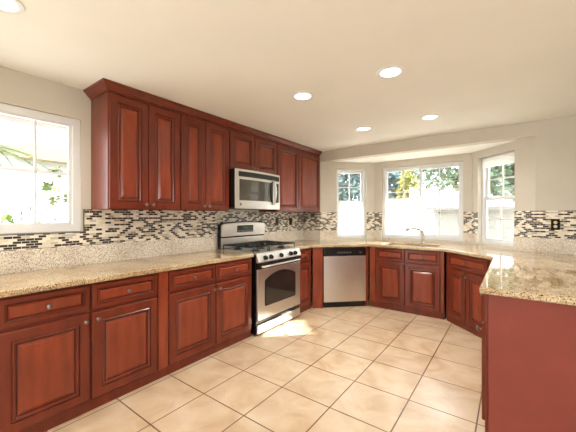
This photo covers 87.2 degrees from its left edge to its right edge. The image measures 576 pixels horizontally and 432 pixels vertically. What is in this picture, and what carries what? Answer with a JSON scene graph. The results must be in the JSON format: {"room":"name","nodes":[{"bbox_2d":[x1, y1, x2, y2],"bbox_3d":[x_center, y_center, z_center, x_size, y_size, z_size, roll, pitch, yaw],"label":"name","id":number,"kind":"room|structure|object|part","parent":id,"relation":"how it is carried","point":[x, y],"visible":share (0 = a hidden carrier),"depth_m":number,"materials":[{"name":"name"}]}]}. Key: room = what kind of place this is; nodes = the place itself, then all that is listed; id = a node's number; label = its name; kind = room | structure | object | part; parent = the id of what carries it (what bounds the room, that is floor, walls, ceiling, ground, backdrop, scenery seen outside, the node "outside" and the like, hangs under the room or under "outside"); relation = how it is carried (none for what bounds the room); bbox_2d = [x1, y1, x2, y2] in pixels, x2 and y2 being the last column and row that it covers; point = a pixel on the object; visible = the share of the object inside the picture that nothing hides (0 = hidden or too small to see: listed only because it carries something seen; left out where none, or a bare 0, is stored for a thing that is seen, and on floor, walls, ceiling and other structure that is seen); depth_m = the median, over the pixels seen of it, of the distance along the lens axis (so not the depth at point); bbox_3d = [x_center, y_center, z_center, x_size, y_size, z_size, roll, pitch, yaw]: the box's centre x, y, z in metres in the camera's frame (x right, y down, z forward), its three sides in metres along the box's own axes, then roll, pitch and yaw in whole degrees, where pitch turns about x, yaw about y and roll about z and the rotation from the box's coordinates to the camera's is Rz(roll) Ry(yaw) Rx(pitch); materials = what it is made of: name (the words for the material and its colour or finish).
{"room":"kitchen","nodes":[
{"label":"kitchen","id":0,"kind":"room"},
{"bbox_2d":[0,66,258,249],"bbox_3d":[-1.299,0.133,3.295,0.140,2.403,5.350,0,0,37],"label":"wall","id":1,"kind":"structure","parent":0,"point":[17,88],"depth_m":2.44,"materials":[{"name":"paint"}]},
{"bbox_2d":[0,103,80,233],"bbox_3d":[-2.090,-0.338,2.192,0.074,0.941,0.999,0,0,37],"label":"window","id":2,"kind":"structure","parent":1,"relation":"in","point":[73,223],"depth_m":2.44,"materials":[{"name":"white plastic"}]},
{"bbox_2d":[0,114,66,132],"bbox_3d":[-1.886,-1.040,3.512,1.058,0.170,5.800,0,0,37],"label":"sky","id":3,"kind":"structure","parent":2,"relation":"attached to","point":[6,118],"depth_m":3.19,"materials":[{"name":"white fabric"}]},
{"bbox_2d":[91,91,179,209],"bbox_3d":[-1.364,-0.526,2.773,0.375,0.949,0.653,0,0,37],"label":"upper cabinet","id":4,"kind":"object","parent":1,"relation":"attached to","point":[135,144],"visible":1,"depth_m":2.59,"materials":[{"name":"brown wood"}]},
{"bbox_3d":[-1.341,-0.520,2.557,0.021,0.926,0.322,0,0,37],"label":"door","id":5,"kind":"part","parent":4,"relation":"part of","materials":[{"name":"brown wood"}]},
{"bbox_3d":[-1.148,-0.520,2.817,0.021,0.926,0.313,0,0,37],"label":"door","id":6,"kind":"part","parent":4,"relation":"part of","materials":[{"name":"brown wood"}]},
{"bbox_2d":[0,209,302,250],"bbox_3d":[-1.056,0.102,3.495,0.011,0.310,4.460,0,0,37],"label":"backsplash","id":7,"kind":"structure","parent":1,"relation":"attached to","point":[99,226],"depth_m":2.98,"materials":[{"name":"tile"}]},
{"bbox_2d":[275,218,278,225],"bbox_3d":[-0.169,0.100,4.679,0.010,0.120,0.074,0,0,37],"label":"wall outlet","id":8,"kind":"object","parent":7,"relation":"attached to","point":[276,219],"visible":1,"depth_m":4.67,"materials":[{"name":"black plastic"}]},
{"bbox_2d":[0,230,303,274],"bbox_3d":[-1.053,0.339,3.493,0.020,0.164,4.460,0,0,37],"label":"granite splash","id":9,"kind":"object","parent":1,"relation":"attached to","point":[15,261],"visible":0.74,"depth_m":2.68,"materials":[{"name":"beige stone"}]},
{"bbox_2d":[167,113,228,210],"bbox_3d":[-0.980,-0.526,3.292,0.375,0.949,0.632,0,0,37],"label":"upper cabinet","id":10,"kind":"object","parent":1,"relation":"attached to","point":[204,145],"visible":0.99,"depth_m":3.16,"materials":[{"name":"brown wood"}]},
{"bbox_3d":[-0.960,-0.520,3.071,0.021,0.926,0.288,0,0,37],"label":"door","id":11,"kind":"part","parent":10,"relation":"part of","materials":[{"name":"brown wood"}]},
{"bbox_3d":[-0.774,-0.520,3.322,0.021,0.926,0.326,0,0,37],"label":"door","id":12,"kind":"part","parent":10,"relation":"part of","materials":[{"name":"brown wood"}]},
{"bbox_2d":[228,128,276,174],"bbox_3d":[-0.531,-0.769,3.897,0.375,0.463,0.866,0,0,37],"label":"upper cabinet","id":13,"kind":"object","parent":1,"relation":"attached to","point":[246,151],"visible":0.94,"depth_m":3.74,"materials":[{"name":"brown wood"}]},
{"bbox_3d":[-0.546,-0.763,3.631,0.021,0.440,0.409,0,0,37],"label":"door","id":14,"kind":"part","parent":13,"relation":"part of","materials":[{"name":"brown wood"}]},
{"bbox_2d":[229,168,279,209],"bbox_3d":[-0.486,-0.304,3.832,0.504,0.458,0.816,0,0,37],"label":"microwave","id":15,"kind":"object","parent":13,"relation":"attached to","point":[248,189],"visible":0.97,"depth_m":3.61,"materials":[{"name":"silver metal"}]},
{"bbox_3d":[-0.174,-0.292,3.893,0.076,0.335,0.036,0,0,37],"label":"door handle","id":16,"kind":"part","parent":15,"relation":"part of","materials":[{"name":"metal"}]},
{"bbox_3d":[-0.290,-0.763,3.976,0.021,0.440,0.439,0,0,37],"label":"door","id":17,"kind":"part","parent":13,"relation":"part of","materials":[{"name":"brown wood"}]},
{"bbox_2d":[259,143,319,211],"bbox_3d":[0.071,-0.526,4.710,0.375,0.949,1.150,0,0,37],"label":"upper cabinet","id":18,"kind":"object","parent":1,"relation":"attached to","point":[298,171],"visible":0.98,"depth_m":4.54,"materials":[{"name":"brown wood"}]},
{"bbox_2d":[83,78,321,155],"bbox_3d":[-0.586,-1.034,3.816,0.386,0.067,3.375,0,0,37],"label":"crown molding","id":19,"kind":"structure","parent":18,"relation":"attached to","point":[103,85],"depth_m":2.90,"materials":[{"name":"brown wood"}]},
{"bbox_3d":[0.002,-0.520,4.371,0.021,0.926,0.511,0,0,37],"label":"door","id":20,"kind":"part","parent":18,"relation":"part of","materials":[{"name":"brown wood"}]},
{"bbox_3d":[0.343,-0.520,4.830,0.021,0.926,0.621,0,0,37],"label":"door","id":21,"kind":"part","parent":18,"relation":"part of","materials":[{"name":"brown wood"}]},
{"bbox_2d":[45,293,484,431],"bbox_3d":[0.642,1.385,0.707,6.340,0.100,8.700,0,0,37],"label":"floor","id":22,"kind":"structure","parent":0,"point":[368,368],"depth_m":2.37,"materials":[{"name":"tile"}]},
{"bbox_2d":[0,284,89,431],"bbox_3d":[-1.711,0.898,2.032,0.651,0.874,0.478,0,0,37],"label":"base cabinet","id":23,"kind":"object","parent":22,"relation":"on","point":[45,335],"visible":0.99,"depth_m":1.84,"materials":[{"name":"brown wood"}]},
{"bbox_3d":[-1.482,0.557,1.863,0.021,0.168,0.460,0,0,37],"label":"drawer","id":24,"kind":"part","parent":23,"relation":"part of","materials":[{"name":"brown wood"}]},
{"bbox_2d":[90,271,167,410],"bbox_3d":[-1.398,0.898,2.454,0.651,0.874,0.570,0,0,37],"label":"base cabinet","id":25,"kind":"object","parent":22,"relation":"on","point":[129,316],"visible":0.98,"depth_m":2.24,"materials":[{"name":"brown wood"}]},
{"bbox_3d":[-1.196,0.557,2.249,0.021,0.168,0.472,0,0,37],"label":"drawer","id":26,"kind":"part","parent":25,"relation":"part of","materials":[{"name":"brown wood"}]},
{"bbox_3d":[-1.196,0.956,2.249,0.021,0.587,0.472,0,0,37],"label":"door","id":27,"kind":"part","parent":25,"relation":"part of","materials":[{"name":"brown wood"}]},
{"bbox_2d":[167,258,250,374],"bbox_3d":[-0.927,0.898,3.090,0.651,0.874,1.008,0,0,37],"label":"base cabinet","id":28,"kind":"object","parent":22,"relation":"on","point":[209,306],"visible":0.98,"depth_m":2.83,"materials":[{"name":"brown wood"}]},
{"bbox_2d":[0,250,253,297],"bbox_3d":[-1.264,0.441,2.669,0.662,0.040,2.105,0,0,37],"label":"countertop","id":29,"kind":"structure","parent":28,"relation":"on","point":[12,284],"depth_m":2.31,"materials":[{"name":"stone"}]},
{"bbox_3d":[-0.848,0.557,2.718,0.021,0.168,0.489,0,0,37],"label":"drawer","id":30,"kind":"part","parent":28,"relation":"part of","materials":[{"name":"brown wood"}]},
{"bbox_3d":[-0.848,0.956,2.718,0.021,0.587,0.489,0,0,37],"label":"door","id":31,"kind":"part","parent":28,"relation":"part of","materials":[{"name":"brown wood"}]},
{"bbox_3d":[-0.550,0.557,3.120,0.021,0.168,0.491,0,0,37],"label":"drawer","id":32,"kind":"part","parent":28,"relation":"part of","materials":[{"name":"brown wood"}]},
{"bbox_3d":[-0.550,0.956,3.120,0.021,0.587,0.491,0,0,37],"label":"door","id":33,"kind":"part","parent":28,"relation":"part of","materials":[{"name":"brown wood"}]},
{"bbox_2d":[218,221,300,334],"bbox_3d":[-0.331,0.707,3.823,0.727,1.256,0.834,0,0,37],"label":"range","id":34,"kind":"object","parent":22,"relation":"on","point":[275,269],"visible":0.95,"depth_m":3.66,"materials":[{"name":"silver metal"}]},
{"bbox_3d":[-0.583,0.346,4.009,0.011,0.127,0.790,0,0,37],"label":"backguard panel","id":35,"kind":"part","parent":34,"relation":"part of","materials":[{"name":"metal"}]},
{"bbox_2d":[221,246,298,254],"bbox_3d":[-0.358,0.427,3.843,0.640,0.016,0.834,0,0,37],"label":"cooktop","id":36,"kind":"object","parent":34,"relation":"in","point":[273,250],"depth_m":3.71,"materials":[{"name":"metal"}]},
{"bbox_3d":[-0.096,1.260,3.649,0.019,0.098,0.826,0,0,37],"label":"storage drawer","id":37,"kind":"part","parent":34,"relation":"part of","materials":[{"name":"metal"}]},
{"bbox_2d":[256,258,300,320],"bbox_3d":[-0.071,0.859,3.630,0.080,0.608,0.826,0,0,37],"label":"oven","id":38,"kind":"object","parent":34,"relation":"in","point":[277,281],"depth_m":3.57,"materials":[{"name":"metal"}]},
{"bbox_3d":[-0.091,0.564,3.645,0.031,0.066,0.826,0,0,37],"label":"handle rail","id":39,"kind":"part","parent":34,"relation":"part of","materials":[{"name":"silver metal"}]},
{"bbox_3d":[-0.090,0.478,3.644,0.037,0.097,0.830,0,0,37],"label":"control panel","id":40,"kind":"part","parent":34,"relation":"part of","materials":[{"name":"metal"}]},
{"bbox_2d":[299,248,310,312],"bbox_3d":[-0.001,0.898,4.341,0.651,0.874,0.352,0,0,37],"label":"base cabinet","id":41,"kind":"object","parent":22,"relation":"on","point":[305,263],"visible":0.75,"depth_m":4.18,"materials":[{"name":"brown wood"}]},
{"bbox_3d":[0.224,0.557,4.166,0.021,0.168,0.326,0,0,37],"label":"drawer","id":42,"kind":"part","parent":41,"relation":"part of","materials":[{"name":"brown wood"}]},
{"bbox_2d":[313,247,322,307],"bbox_3d":[0.427,0.898,4.350,0.145,0.874,0.020,0,0,-8],"label":"filler panel","id":43,"kind":"object","parent":22,"relation":"on","point":[317,252],"visible":0.93,"depth_m":4.34,"materials":[{"name":"brown wood"}]},
{"bbox_2d":[323,247,365,307],"bbox_3d":[0.786,0.899,4.652,0.634,0.868,0.604,0,0,-8],"label":"dishwasher","id":44,"kind":"object","parent":22,"relation":"on","point":[344,268],"visible":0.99,"depth_m":4.38,"materials":[{"name":"silver metal"}]},
{"bbox_3d":[0.821,1.292,4.412,0.628,0.081,0.010,0,0,-8],"label":"toe plate","id":45,"kind":"part","parent":44,"relation":"part of","materials":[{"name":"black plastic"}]},
{"bbox_3d":[0.825,0.526,4.385,0.634,0.119,0.028,0,0,-8],"label":"control panel","id":46,"kind":"part","parent":44,"relation":"part of","materials":[{"name":"black plastic"}]},
{"bbox_2d":[365,247,367,305],"bbox_3d":[1.161,0.898,4.460,0.031,0.874,0.020,0,0,-8],"label":"filler panel","id":47,"kind":"object","parent":22,"relation":"on","point":[366,255],"visible":0.86,"depth_m":4.45,"materials":[{"name":"brown wood"}]},
{"bbox_2d":[370,247,446,319],"bbox_3d":[1.758,0.898,4.365,0.985,0.874,0.631,0,0,37],"label":"base cabinet","id":48,"kind":"object","parent":22,"relation":"on","point":[402,280],"visible":0.98,"depth_m":4.10,"materials":[{"name":"brown wood"}]},
{"bbox_3d":[1.435,0.557,4.262,0.399,0.168,0.021,0,0,37],"label":"drawer","id":49,"kind":"part","parent":48,"relation":"part of","materials":[{"name":"brown wood"}]},
{"bbox_3d":[1.435,0.956,4.262,0.399,0.587,0.021,0,0,37],"label":"door","id":50,"kind":"part","parent":48,"relation":"part of","materials":[{"name":"brown wood"}]},
{"bbox_3d":[1.781,0.557,4.006,0.426,0.168,0.021,0,0,37],"label":"drawer","id":51,"kind":"part","parent":48,"relation":"part of","materials":[{"name":"brown wood"}]},
{"bbox_3d":[1.781,0.956,4.006,0.426,0.587,0.021,0,0,37],"label":"door","id":52,"kind":"part","parent":48,"relation":"part of","materials":[{"name":"brown wood"}]},
{"bbox_2d":[447,252,491,337],"bbox_3d":[2.239,0.898,3.494,0.451,0.874,0.745,0,0,-8],"label":"base cabinet","id":53,"kind":"object","parent":22,"relation":"on","point":[465,274],"visible":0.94,"depth_m":3.49,"materials":[{"name":"brown wood"}]},
{"bbox_3d":[2.030,0.956,3.639,0.021,0.587,0.295,0,0,-8],"label":"door","id":54,"kind":"part","parent":53,"relation":"part of","materials":[{"name":"brown wood"}]},
{"bbox_3d":[2.054,0.557,3.481,0.021,0.168,0.615,0,0,-8],"label":"drawer","id":55,"kind":"part","parent":53,"relation":"part of","materials":[{"name":"brown wood"}]},
{"bbox_3d":[2.077,0.956,3.329,0.021,0.587,0.308,0,0,-8],"label":"door","id":56,"kind":"part","parent":53,"relation":"part of","materials":[{"name":"brown wood"}]},
{"bbox_2d":[476,294,575,431],"bbox_3d":[1.887,0.898,2.252,0.711,0.874,1.534,0,0,37],"label":"base cabinet","id":57,"kind":"object","parent":22,"relation":"on","point":[529,346],"visible":0.66,"depth_m":1.70,"materials":[{"name":"brown wood"}]},
{"bbox_2d":[278,239,575,305],"bbox_3d":[1.232,0.441,3.554,3.620,0.040,2.999,0,0,37],"label":"countertop","id":58,"kind":"structure","parent":57,"relation":"on","point":[544,277],"depth_m":2.44,"materials":[{"name":"stone"}]},
{"bbox_2d":[367,230,381,239],"bbox_3d":[1.480,0.339,5.195,0.252,0.164,0.071,0,0,13],"label":"granite splash","id":59,"kind":"object","parent":58,"relation":"on","point":[371,234],"visible":0.91,"depth_m":5.19,"materials":[{"name":"beige stone"}]},
{"bbox_2d":[405,225,424,243],"bbox_3d":[1.923,0.283,4.576,0.280,0.276,0.059,0,0,17],"label":"faucet","id":60,"kind":"object","parent":58,"relation":"on","point":[407,229],"visible":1,"depth_m":4.54,"materials":[{"name":"silver metal"}]},
{"bbox_3d":[1.416,0.563,2.146,0.021,0.163,0.746,0,0,37],"label":"drawer","id":61,"kind":"part","parent":57,"relation":"part of","materials":[{"name":"brown wood"}]},
{"bbox_3d":[1.416,0.956,2.146,0.021,0.587,0.746,0,0,37],"label":"door","id":62,"kind":"part","parent":57,"relation":"part of","materials":[{"name":"brown wood"}]},
{"bbox_2d":[0,0,575,151],"bbox_3d":[0.419,-1.128,0.406,6.340,0.120,7.950,0,0,37],"label":"ceiling","id":63,"kind":"structure","parent":0,"point":[473,64],"depth_m":2.02,"materials":[{"name":"paint"}]},
{"bbox_2d":[0,0,25,14],"bbox_3d":[-1.439,-1.064,1.501,0.204,0.008,0.204,0,0,37],"label":"recessed light","id":64,"kind":"object","parent":63,"relation":"in","point":[15,7],"visible":1,"depth_m":1.55,"materials":[{"name":"white plastic"}]},
{"bbox_2d":[292,91,313,100],"bbox_3d":[0.133,-1.064,2.705,0.204,0.008,0.204,0,0,37],"label":"recessed light","id":65,"kind":"object","parent":63,"relation":"in","point":[300,96],"visible":1,"depth_m":2.70,"materials":[{"name":"white plastic"}]},
{"bbox_2d":[356,126,371,130],"bbox_3d":[0.933,-1.064,3.718,0.204,0.008,0.204,0,0,37],"label":"recessed light","id":66,"kind":"object","parent":63,"relation":"in","point":[362,128],"visible":1,"depth_m":3.70,"materials":[{"name":"white plastic"}]},
{"bbox_2d":[376,65,404,78],"bbox_3d":[0.763,-1.064,2.253,0.204,0.008,0.204,0,0,37],"label":"recessed light","id":67,"kind":"object","parent":63,"relation":"in","point":[393,71],"visible":1,"depth_m":2.24,"materials":[{"name":"white plastic"}]},
{"bbox_2d":[420,114,439,119],"bbox_3d":[1.541,-1.064,3.283,0.204,0.008,0.204,0,0,37],"label":"recessed light","id":68,"kind":"object","parent":63,"relation":"in","point":[429,116],"visible":1,"depth_m":3.28,"materials":[{"name":"white plastic"}]},
{"bbox_2d":[320,162,373,292],"bbox_3d":[1.019,0.215,5.228,0.980,2.240,0.140,0,0,-8],"label":"wall","id":69,"kind":"structure","parent":0,"point":[328,170],"depth_m":5.13,"materials":[{"name":"paint"}]},
{"bbox_2d":[320,212,336,230],"bbox_3d":[0.683,0.103,5.103,0.286,0.308,0.009,0,0,-8],"label":"backsplash","id":70,"kind":"structure","parent":69,"relation":"attached to","point":[328,220],"depth_m":5.10,"materials":[{"name":"tile"}]},
{"bbox_2d":[320,231,336,239],"bbox_3d":[0.682,0.339,5.097,0.290,0.164,0.020,0,0,-8],"label":"granite splash","id":71,"kind":"object","parent":69,"relation":"attached to","point":[324,235],"visible":0.86,"depth_m":5.09,"materials":[{"name":"beige stone"}]},
{"bbox_2d":[337,169,364,236],"bbox_3d":[1.076,-0.207,5.254,0.534,1.169,0.074,0,0,-8],"label":"window","id":72,"kind":"structure","parent":69,"relation":"in","point":[346,171],"depth_m":5.25,"materials":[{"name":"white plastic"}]},
{"bbox_3d":[1.073,-0.485,5.276,0.470,0.556,0.030,0,0,-8],"label":"sash","id":73,"kind":"part","parent":72,"relation":"part of","materials":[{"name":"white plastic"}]},
{"bbox_2d":[338,200,363,234],"bbox_3d":[1.084,0.045,5.204,0.470,0.599,0.020,0,0,-8],"label":"window shade","id":74,"kind":"object","parent":72,"relation":"attached to","point":[350,213],"visible":1,"depth_m":5.20,"materials":[{"name":"white fabric"}]},
{"bbox_2d":[367,212,381,229],"bbox_3d":[1.482,0.103,5.200,0.252,0.308,0.060,0,0,13],"label":"backsplash","id":75,"kind":"structure","parent":69,"relation":"attached to","point":[374,219],"depth_m":5.20,"materials":[{"name":"tile"}]},
{"bbox_2d":[374,153,471,243],"bbox_3d":[2.122,0.215,4.850,1.560,2.240,0.140,0,0,37],"label":"wall","id":76,"kind":"structure","parent":0,"point":[466,158],"depth_m":4.72,"materials":[{"name":"paint"}]},
{"bbox_2d":[383,161,462,240],"bbox_3d":[2.129,-0.213,4.847,1.209,1.181,0.074,0,0,37],"label":"window","id":77,"kind":"structure","parent":76,"relation":"in","point":[459,164],"depth_m":4.81,"materials":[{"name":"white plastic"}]},
{"bbox_2d":[386,198,418,235],"bbox_3d":[1.871,0.023,4.971,0.522,0.614,0.020,0,0,37],"label":"window shade","id":78,"kind":"object","parent":77,"relation":"attached to","point":[402,214],"visible":0.99,"depth_m":4.96,"materials":[{"name":"white fabric"}]},
{"bbox_3d":[1.922,-0.218,5.028,0.588,1.095,0.030,0,0,37],"label":"sash","id":79,"kind":"part","parent":77,"relation":"part of","materials":[{"name":"white plastic"}]},
{"bbox_3d":[2.344,-0.218,4.678,0.588,1.095,0.030,0,0,37],"label":"sash","id":80,"kind":"part","parent":77,"relation":"part of","materials":[{"name":"white plastic"}]},
{"bbox_2d":[335,140,515,162],"bbox_3d":[1.968,-0.975,4.648,3.100,0.140,0.707,0,0,37],"label":"ceiling","id":81,"kind":"structure","parent":0,"point":[472,148],"depth_m":4.42,"materials":[{"name":"paint"}]},
{"bbox_2d":[311,115,575,292],"bbox_3d":[2.800,0.133,3.503,6.200,2.403,0.140,0,0,37],"label":"wall","id":82,"kind":"structure","parent":0,"point":[555,137],"depth_m":3.40,"materials":[{"name":"paint"}]},
{"bbox_2d":[303,212,319,230],"bbox_3d":[0.409,0.103,5.182,0.339,0.308,0.009,0,0,37],"label":"backsplash","id":83,"kind":"structure","parent":82,"relation":"attached to","point":[311,220],"depth_m":5.18,"materials":[{"name":"tile"}]},
{"bbox_2d":[304,230,319,239],"bbox_3d":[0.412,0.339,5.173,0.333,0.164,0.020,0,0,37],"label":"granite splash","id":84,"kind":"object","parent":82,"relation":"attached to","point":[308,234],"visible":1,"depth_m":5.17,"materials":[{"name":"beige stone"}]},
{"bbox_2d":[535,238,575,254],"bbox_3d":[3.211,0.339,3.099,1.059,0.164,0.020,0,0,37],"label":"granite splash","id":85,"kind":"object","parent":82,"relation":"attached to","point":[542,245],"visible":1,"depth_m":3.30,"materials":[{"name":"beige stone"}]},
{"bbox_2d":[535,211,575,238],"bbox_3d":[3.216,0.103,3.103,1.055,0.308,0.009,0,0,37],"label":"backsplash","id":86,"kind":"structure","parent":82,"relation":"attached to","point":[567,230],"depth_m":3.31,"materials":[{"name":"tile"}]},
{"bbox_2d":[551,219,559,229],"bbox_3d":[2.925,0.100,3.305,0.074,0.120,0.010,0,0,37],"label":"wall outlet","id":87,"kind":"object","parent":86,"relation":"attached to","point":[555,223],"visible":1,"depth_m":3.30,"materials":[{"name":"black plastic"}]},
{"bbox_2d":[472,135,535,249],"bbox_3d":[2.795,0.215,3.912,0.140,2.240,0.980,0,0,-8],"label":"wall","id":88,"kind":"structure","parent":0,"point":[525,149],"depth_m":3.64,"materials":[{"name":"paint"}]},
{"bbox_2d":[463,233,477,244],"bbox_3d":[2.633,0.339,4.348,0.060,0.164,0.200,0,0,-30],"label":"granite splash","id":89,"kind":"object","parent":88,"relation":"attached to","point":[468,238],"visible":0.91,"depth_m":4.36,"materials":[{"name":"beige stone"}]},
{"bbox_2d":[463,212,477,233],"bbox_3d":[2.637,0.103,4.351,0.050,0.308,0.200,0,0,-30],"label":"backsplash","id":90,"kind":"structure","parent":88,"relation":"attached to","point":[470,219],"depth_m":4.37,"materials":[{"name":"tile"}]},
{"bbox_2d":[482,152,514,245],"bbox_3d":[2.812,-0.210,3.980,0.074,1.176,0.584,0,0,-8],"label":"window","id":91,"kind":"structure","parent":88,"relation":"in","point":[486,179],"depth_m":4.20,"materials":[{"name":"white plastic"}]},
{"bbox_2d":[482,151,514,168],"bbox_3d":[2.762,-0.720,3.973,0.021,0.139,0.520,0,0,-9],"label":"window shade","id":92,"kind":"object","parent":91,"relation":"attached to","point":[507,158],"visible":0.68,"depth_m":3.95,"materials":[{"name":"white fabric"}]},
{"bbox_3d":[2.762,-0.782,3.973,0.020,0.014,0.520,0,0,-8],"label":"rail","id":93,"kind":"part","parent":92,"relation":"part of","materials":[{"name":"white plastic"}]},
{"bbox_3d":[2.804,0.050,3.979,0.030,0.600,0.520,0,0,-8],"label":"sash","id":94,"kind":"part","parent":91,"relation":"part of","materials":[{"name":"white plastic"}]},
{"bbox_3d":[2.834,-0.490,3.983,0.030,0.560,0.520,0,0,-8],"label":"sash","id":95,"kind":"part","parent":91,"relation":"part of","materials":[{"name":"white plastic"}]},
{"bbox_2d":[513,236,534,252],"bbox_3d":[2.770,0.339,3.541,0.020,0.164,0.269,0,0,-8],"label":"granite splash","id":96,"kind":"object","parent":88,"relation":"attached to","point":[526,244],"visible":1,"depth_m":3.53,"materials":[{"name":"beige stone"}]},
{"bbox_2d":[514,211,534,237],"bbox_3d":[2.775,0.103,3.544,0.009,0.308,0.265,0,0,-8],"label":"backsplash","id":97,"kind":"structure","parent":88,"relation":"attached to","point":[524,221],"depth_m":3.54,"materials":[{"name":"tile"}]},
{"label":"outside","id":98,"kind":"structure","parent":0,"visible":0},
{"bbox_3d":[2.403,1.570,8.175,40.000,0.230,32.000,0,0,37],"label":"floor","id":99,"kind":"structure","parent":98,"visible":0},
{"bbox_2d":[0,212,41,222],"bbox_3d":[-3.773,0.704,4.210,0.681,1.506,0.766,0,0,37],"label":"shrub","id":100,"kind":"object","parent":99,"relation":"on","point":[6,216],"visible":0.03,"depth_m":4.14,"materials":[{"name":"green plant"}]},
{"bbox_2d":[0,145,59,183],"bbox_3d":[-3.822,0.307,3.515,1.847,2.303,1.875,0,0,37],"label":"palm","id":101,"kind":"object","parent":99,"relation":"on","point":[2,151],"visible":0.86,"depth_m":3.81,"materials":[{"name":"green plant"}]},
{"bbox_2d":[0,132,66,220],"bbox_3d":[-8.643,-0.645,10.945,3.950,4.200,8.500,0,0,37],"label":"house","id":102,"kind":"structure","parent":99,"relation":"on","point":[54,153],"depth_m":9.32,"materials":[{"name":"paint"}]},
{"bbox_2d":[0,201,66,222],"bbox_3d":[-5.097,0.580,6.887,0.160,1.750,6.200,0,0,37],"label":"picket fence","id":103,"kind":"object","parent":99,"relation":"on","point":[5,207],"visible":0.13,"depth_m":6.31,"materials":[{"name":"white paint"}]},
{"bbox_3d":[-5.722,0.580,6.099,0.094,1.750,0.090,0,0,37],"label":"post","id":104,"kind":"part","parent":103,"relation":"part of","materials":[{"name":"white paint"}]},
{"bbox_2d":[11,205,64,220],"bbox_3d":[-5.757,0.655,7.313,0.987,1.857,6.499,0,0,37],"label":"hedge","id":105,"kind":"object","parent":99,"relation":"on","point":[54,205],"visible":0.02,"depth_m":7.11,"materials":[{"name":"green plant"}]},
{"bbox_2d":[40,166,66,221],"bbox_3d":[-2.984,0.408,4.071,0.497,2.095,0.525,0,0,3],"label":"flowering shrub","id":106,"kind":"object","parent":99,"relation":"on","point":[47,186],"visible":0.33,"depth_m":3.95,"materials":[{"name":"green plant"}]},
{"bbox_2d":[339,173,359,200],"bbox_3d":[1.690,-0.563,10.609,2.190,4.044,2.140,0,0,37],"label":"tree","id":107,"kind":"object","parent":99,"relation":"on","point":[354,178],"visible":0.2,"depth_m":9.97,"materials":[{"name":"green plant"}]},
{"bbox_2d":[388,170,418,197],"bbox_3d":[3.787,-0.486,10.388,1.442,3.896,1.567,0,0,37],"label":"tree","id":108,"kind":"object","parent":99,"relation":"on","point":[393,177],"visible":0.2,"depth_m":10.05,"materials":[{"name":"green plant"}]},
{"bbox_2d":[395,170,418,197],"bbox_3d":[3.515,0.002,8.824,0.782,2.911,0.937,0,0,37],"label":"tree","id":109,"kind":"object","parent":99,"relation":"on","point":[409,182],"visible":0.41,"depth_m":8.73,"materials":[{"name":"yellow plant"}]},
{"bbox_2d":[413,167,510,191],"bbox_3d":[7.348,-0.859,12.762,4.299,4.637,2.334,0,0,37],"label":"tree","id":110,"kind":"object","parent":99,"relation":"on","point":[450,179],"visible":0.15,"depth_m":12.91,"materials":[{"name":"green plant"}]},
{"bbox_2d":[426,190,514,239],"bbox_3d":[6.554,0.315,9.705,3.250,2.280,3.300,0,0,37],"label":"house","id":111,"kind":"structure","parent":99,"relation":"on","point":[449,201],"depth_m":9.10,"materials":[{"name":"paint"}]},
{"bbox_2d":[490,163,514,202],"bbox_3d":[5.468,-0.160,6.786,2.032,3.241,1.472,0,0,37],"label":"tree","id":112,"kind":"object","parent":99,"relation":"on","point":[495,172],"visible":0.12,"depth_m":6.87,"materials":[{"name":"green plant"}]}
]}

